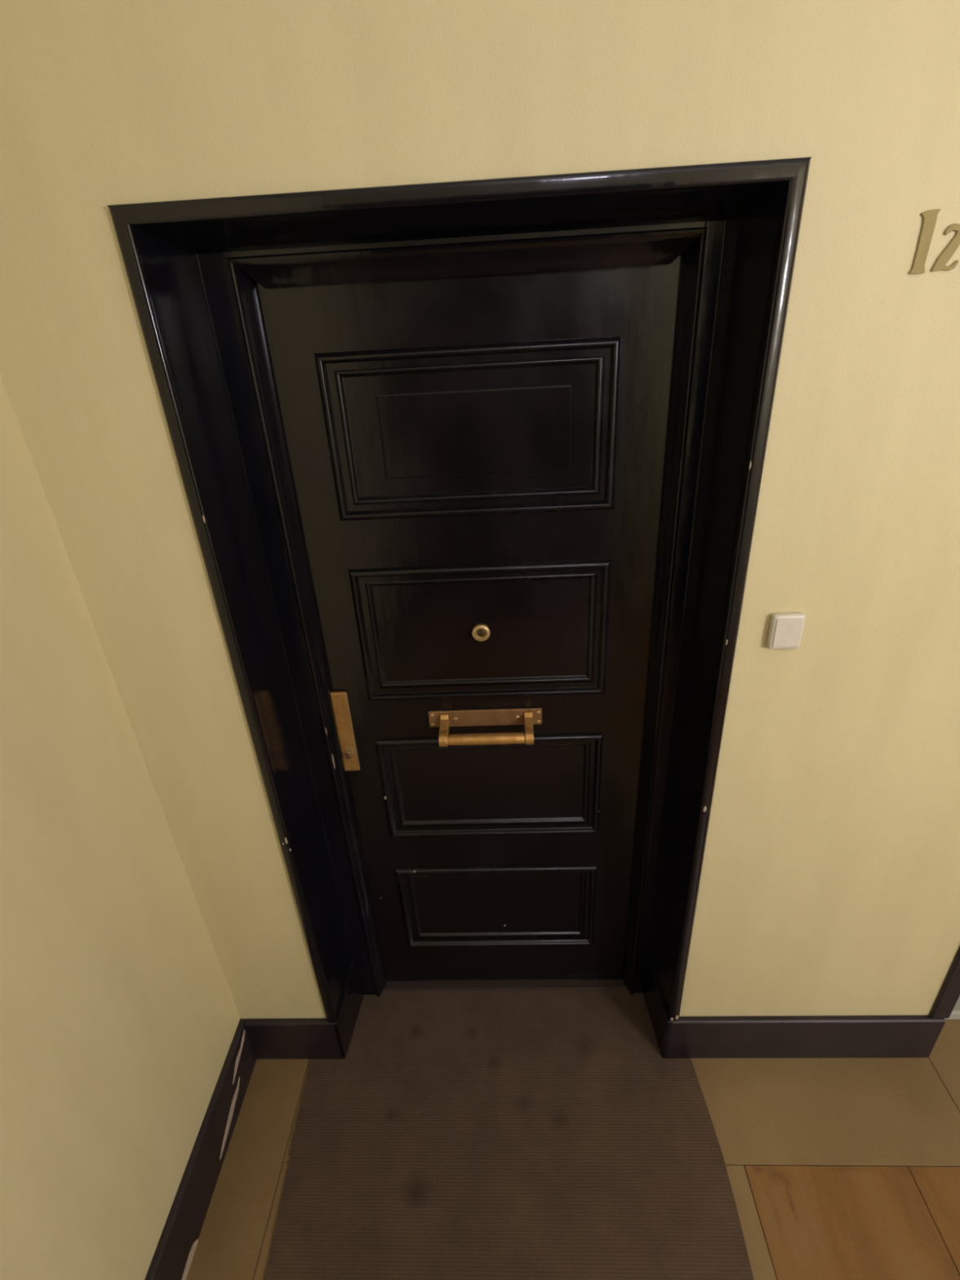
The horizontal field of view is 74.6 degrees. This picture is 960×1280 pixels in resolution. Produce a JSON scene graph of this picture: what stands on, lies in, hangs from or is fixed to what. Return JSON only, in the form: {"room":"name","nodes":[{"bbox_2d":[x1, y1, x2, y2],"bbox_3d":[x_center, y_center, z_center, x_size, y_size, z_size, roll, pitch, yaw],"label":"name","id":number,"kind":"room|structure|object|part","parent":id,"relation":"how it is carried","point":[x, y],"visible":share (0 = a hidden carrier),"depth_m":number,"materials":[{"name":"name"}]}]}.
{"room":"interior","nodes":[
{"label":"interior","id":0,"kind":"room"},
{"bbox_2d":[0,374,239,1279],"bbox_3d":[-0.891,0.632,0.106,0.128,2.932,2.720,-2,27,3],"label":"wall","id":1,"kind":"structure","parent":0,"point":[119,1016],"depth_m":1.22,"materials":[{"name":"beige paint"}]},
{"bbox_2d":[144,1018,257,1279],"bbox_3d":[-0.746,1.851,0.737,0.020,0.184,2.720,-2,27,3],"label":"baseboard","id":2,"kind":"structure","parent":1,"relation":"attached to","point":[174,1253],"depth_m":1.63,"materials":[{"name":"paint"}]},
{"bbox_2d":[0,0,959,1019],"bbox_3d":[0.174,-0.098,1.391,2.181,2.932,0.289,-2,27,3],"label":"wall","id":3,"kind":"structure","parent":0,"point":[829,883],"depth_m":1.04,"materials":[{"name":"beige paint"}]},
{"bbox_2d":[244,1017,344,1058],"bbox_3d":[-0.561,1.221,1.927,0.280,0.179,0.019,-2,27,3],"label":"baseboard","id":4,"kind":"structure","parent":3,"relation":"attached to","point":[299,1037],"depth_m":1.91,"materials":[{"name":"paint"}]},
{"bbox_2d":[106,156,811,1058],"bbox_3d":[0.017,0.236,1.560,1.037,2.202,0.308,-2,27,3],"label":"door","id":5,"kind":"structure","parent":3,"relation":"in","point":[471,471],"depth_m":1.37,"materials":[{"name":"black paint"}]},
{"bbox_3d":[-0.495,0.238,1.421,0.028,2.025,0.025,-2,27,3],"label":"architrave","id":6,"kind":"part","parent":5,"relation":"part of","materials":[{"name":"black paint"}]},
{"bbox_3d":[-0.441,0.219,1.674,0.079,2.176,0.096,-2,27,3],"label":"frame","id":7,"kind":"part","parent":5,"relation":"part of","materials":[{"name":"black paint"}]},
{"bbox_3d":[-0.389,0.234,1.676,0.026,2.142,0.104,-2,27,3],"label":"frame moulding","id":8,"kind":"part","parent":5,"relation":"part of","materials":[{"name":"black paint"}]},
{"bbox_3d":[-0.297,-0.420,1.331,0.048,0.343,0.024,-2,27,3],"label":"panel moulding","id":9,"kind":"part","parent":5,"relation":"part of","materials":[{"name":"black paint"}]},
{"bbox_3d":[-0.360,0.245,1.673,0.048,0.254,0.011,-2,27,3],"label":"lock plate","id":10,"kind":"part","parent":5,"relation":"part of","materials":[{"name":"gold metal"}]},
{"bbox_3d":[-0.273,-0.005,1.546,0.048,0.360,0.024,-2,27,3],"label":"panel moulding","id":11,"kind":"part","parent":5,"relation":"part of","materials":[{"name":"black paint"}]},
{"bbox_3d":[-0.248,0.420,1.766,0.048,0.351,0.024,-2,27,3],"label":"panel moulding","id":12,"kind":"part","parent":5,"relation":"part of","materials":[{"name":"black paint"}]},
{"bbox_3d":[-0.223,0.848,1.988,0.048,0.355,0.024,-2,27,3],"label":"panel moulding","id":13,"kind":"part","parent":5,"relation":"part of","materials":[{"name":"black paint"}]},
{"bbox_3d":[-0.043,-0.664,0.938,1.037,0.028,0.025,-2,27,3],"label":"architrave","id":14,"kind":"part","parent":5,"relation":"part of","materials":[{"name":"black paint"}]},
{"bbox_3d":[-0.028,-0.632,1.234,0.541,0.162,0.038,-2,27,3],"label":"rail","id":15,"kind":"part","parent":5,"relation":"part of","materials":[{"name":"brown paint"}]},
{"bbox_3d":[-0.028,-0.707,1.175,0.858,0.051,0.104,-2,27,3],"label":"frame moulding","id":16,"kind":"part","parent":5,"relation":"part of","materials":[{"name":"black paint"}]},
{"bbox_3d":[-0.030,-0.746,1.159,0.854,0.036,0.096,-2,27,3],"label":"frame","id":17,"kind":"part","parent":5,"relation":"part of","materials":[{"name":"black paint"}]},
{"bbox_3d":[-0.026,-0.559,1.250,0.607,0.048,0.024,-2,27,3],"label":"panel moulding","id":18,"kind":"part","parent":5,"relation":"part of","materials":[{"name":"black paint"}]},
{"bbox_3d":[-0.016,-0.439,1.336,0.541,0.275,0.019,-2,27,3],"label":"panel","id":19,"kind":"part","parent":5,"relation":"part of","materials":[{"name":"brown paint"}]},
{"bbox_3d":[-0.004,-0.235,1.440,0.541,0.184,0.038,-2,27,3],"label":"rail","id":20,"kind":"part","parent":5,"relation":"part of","materials":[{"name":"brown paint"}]},
{"bbox_3d":[-0.011,-0.299,1.385,0.607,0.048,0.024,-2,27,3],"label":"panel moulding","id":21,"kind":"part","parent":5,"relation":"part of","materials":[{"name":"black paint"}]},
{"bbox_3d":[-0.002,-0.152,1.461,0.607,0.048,0.024,-2,27,3],"label":"panel moulding","id":22,"kind":"part","parent":5,"relation":"part of","materials":[{"name":"black paint"}]},
{"bbox_3d":[0.008,-0.024,1.551,0.541,0.292,0.019,-2,27,3],"label":"panel","id":23,"kind":"part","parent":5,"relation":"part of","materials":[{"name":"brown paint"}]},
{"bbox_3d":[0.014,0.202,1.641,0.295,0.049,0.007,-2,27,3],"label":"pull handle","id":24,"kind":"part","parent":5,"relation":"part of","materials":[{"name":"brown metal"}]},
{"bbox_3d":[0.021,0.191,1.661,0.541,0.191,0.038,-2,27,3],"label":"rail","id":25,"kind":"part","parent":5,"relation":"part of","materials":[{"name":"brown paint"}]},
{"bbox_3d":[0.014,0.124,1.604,0.607,0.048,0.024,-2,27,3],"label":"panel moulding","id":26,"kind":"part","parent":5,"relation":"part of","materials":[{"name":"black paint"}]},
{"bbox_3d":[0.023,0.276,1.683,0.607,0.048,0.024,-2,27,3],"label":"panel moulding","id":27,"kind":"part","parent":5,"relation":"part of","materials":[{"name":"black paint"}]},
{"bbox_3d":[0.033,0.401,1.771,0.541,0.283,0.019,-2,27,3],"label":"panel","id":28,"kind":"part","parent":5,"relation":"part of","materials":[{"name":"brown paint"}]},
{"bbox_3d":[0.039,0.544,1.823,0.607,0.048,0.024,-2,27,3],"label":"panel moulding","id":29,"kind":"part","parent":5,"relation":"part of","materials":[{"name":"black paint"}]},
{"bbox_3d":[0.045,0.615,1.881,0.541,0.198,0.038,-2,27,3],"label":"rail","id":30,"kind":"part","parent":5,"relation":"part of","materials":[{"name":"brown paint"}]},
{"bbox_3d":[0.048,0.703,1.905,0.607,0.048,0.024,-2,27,3],"label":"panel moulding","id":31,"kind":"part","parent":5,"relation":"part of","materials":[{"name":"black paint"}]},
{"bbox_3d":[0.058,0.829,1.993,0.541,0.287,0.019,-2,27,3],"label":"panel","id":32,"kind":"part","parent":5,"relation":"part of","materials":[{"name":"brown paint"}]},
{"bbox_3d":[0.064,0.975,2.046,0.607,0.048,0.024,-2,27,3],"label":"panel moulding","id":33,"kind":"part","parent":5,"relation":"part of","materials":[{"name":"black paint"}]},
{"bbox_3d":[0.071,1.051,2.107,0.541,0.212,0.038,-2,27,3],"label":"rail","id":34,"kind":"part","parent":5,"relation":"part of","materials":[{"name":"brown paint"}]},
{"bbox_3d":[0.335,0.829,1.962,0.048,0.355,0.024,-2,27,3],"label":"panel moulding","id":35,"kind":"part","parent":5,"relation":"part of","materials":[{"name":"black paint"}]},
{"bbox_3d":[0.309,0.401,1.740,0.048,0.351,0.024,-2,27,3],"label":"panel moulding","id":36,"kind":"part","parent":5,"relation":"part of","materials":[{"name":"black paint"}]},
{"bbox_3d":[0.284,-0.024,1.519,0.048,0.360,0.024,-2,27,3],"label":"panel moulding","id":37,"kind":"part","parent":5,"relation":"part of","materials":[{"name":"black paint"}]},
{"bbox_3d":[0.260,-0.438,1.304,0.048,0.343,0.024,-2,27,3],"label":"panel moulding","id":38,"kind":"part","parent":5,"relation":"part of","materials":[{"name":"black paint"}]},
{"bbox_3d":[0.441,0.206,1.636,0.026,2.142,0.104,-2,27,3],"label":"frame moulding","id":39,"kind":"part","parent":5,"relation":"part of","materials":[{"name":"black paint"}]},
{"bbox_3d":[0.486,0.187,1.630,0.070,2.176,0.096,-2,27,3],"label":"frame","id":40,"kind":"part","parent":5,"relation":"part of","materials":[{"name":"black paint"}]},
{"bbox_3d":[0.513,0.204,1.373,0.028,2.025,0.025,-2,27,3],"label":"architrave","id":41,"kind":"part","parent":5,"relation":"part of","materials":[{"name":"black paint"}]},
{"bbox_2d":[766,612,805,648],"bbox_3d":[0.606,-0.017,1.246,0.062,0.076,0.019,-2,27,3],"label":"light switch","id":42,"kind":"object","parent":3,"relation":"attached to","point":[785,629],"visible":1,"depth_m":1.24,"materials":[{"name":"beige plastic"}]},
{"bbox_2d":[665,1014,945,1057],"bbox_3d":[0.941,1.170,1.855,0.775,0.179,0.019,-2,27,3],"label":"baseboard","id":43,"kind":"structure","parent":3,"relation":"attached to","point":[771,1036],"depth_m":1.84,"materials":[{"name":"paint"}]},
{"bbox_2d":[908,208,940,274],"bbox_3d":[0.669,-0.600,0.950,0.026,0.083,0.004,-2,27,3],"label":"number","id":44,"kind":"object","parent":3,"relation":"attached to","point":[930,217],"depth_m":0.95,"materials":[{"name":"gold metal"}]},
{"bbox_2d":[928,946,959,1018],"bbox_3d":[1.240,-0.156,1.188,0.049,2.753,0.063,-2,27,3],"label":"trim","id":45,"kind":"structure","parent":3,"relation":"attached to","point":[948,994],"depth_m":1.74,"materials":[{"name":"paint"}]},
{"bbox_2d":[930,223,959,271],"bbox_3d":[0.711,-0.594,0.952,0.040,0.062,0.004,-2,27,3],"label":"number","id":46,"kind":"object","parent":3,"relation":"attached to","point":[940,264],"depth_m":0.95,"materials":[{"name":"gold metal"}]},
{"bbox_2d":[944,1010,959,1019],"bbox_3d":[2.256,1.101,2.006,1.836,0.026,0.194,-2,27,3],"label":"trim","id":47,"kind":"structure","parent":3,"relation":"attached to","point":[955,1015],"depth_m":1.96,"materials":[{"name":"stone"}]},
{"bbox_2d":[186,1019,959,1279],"bbox_3d":[1.131,1.873,0.783,4.017,0.102,3.136,-2,27,3],"label":"floor","id":48,"kind":"structure","parent":0,"point":[837,1168],"depth_m":1.67,"materials":[{"name":"tile"}]},
{"bbox_2d":[263,989,754,1279],"bbox_3d":[0.057,1.423,1.655,1.180,0.005,1.047,-2,27,3],"label":"runner mat","id":49,"kind":"object","parent":48,"relation":"on","point":[468,1135],"visible":0.96,"depth_m":1.71,"materials":[{"name":"carpet"}]},
{"bbox_2d":[952,995,959,1011],"bbox_3d":[2.180,-0.201,1.337,1.836,2.907,0.183,-2,27,3],"label":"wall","id":50,"kind":"structure","parent":0,"point":[957,1007],"depth_m":1.95,"materials":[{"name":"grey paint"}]}
]}

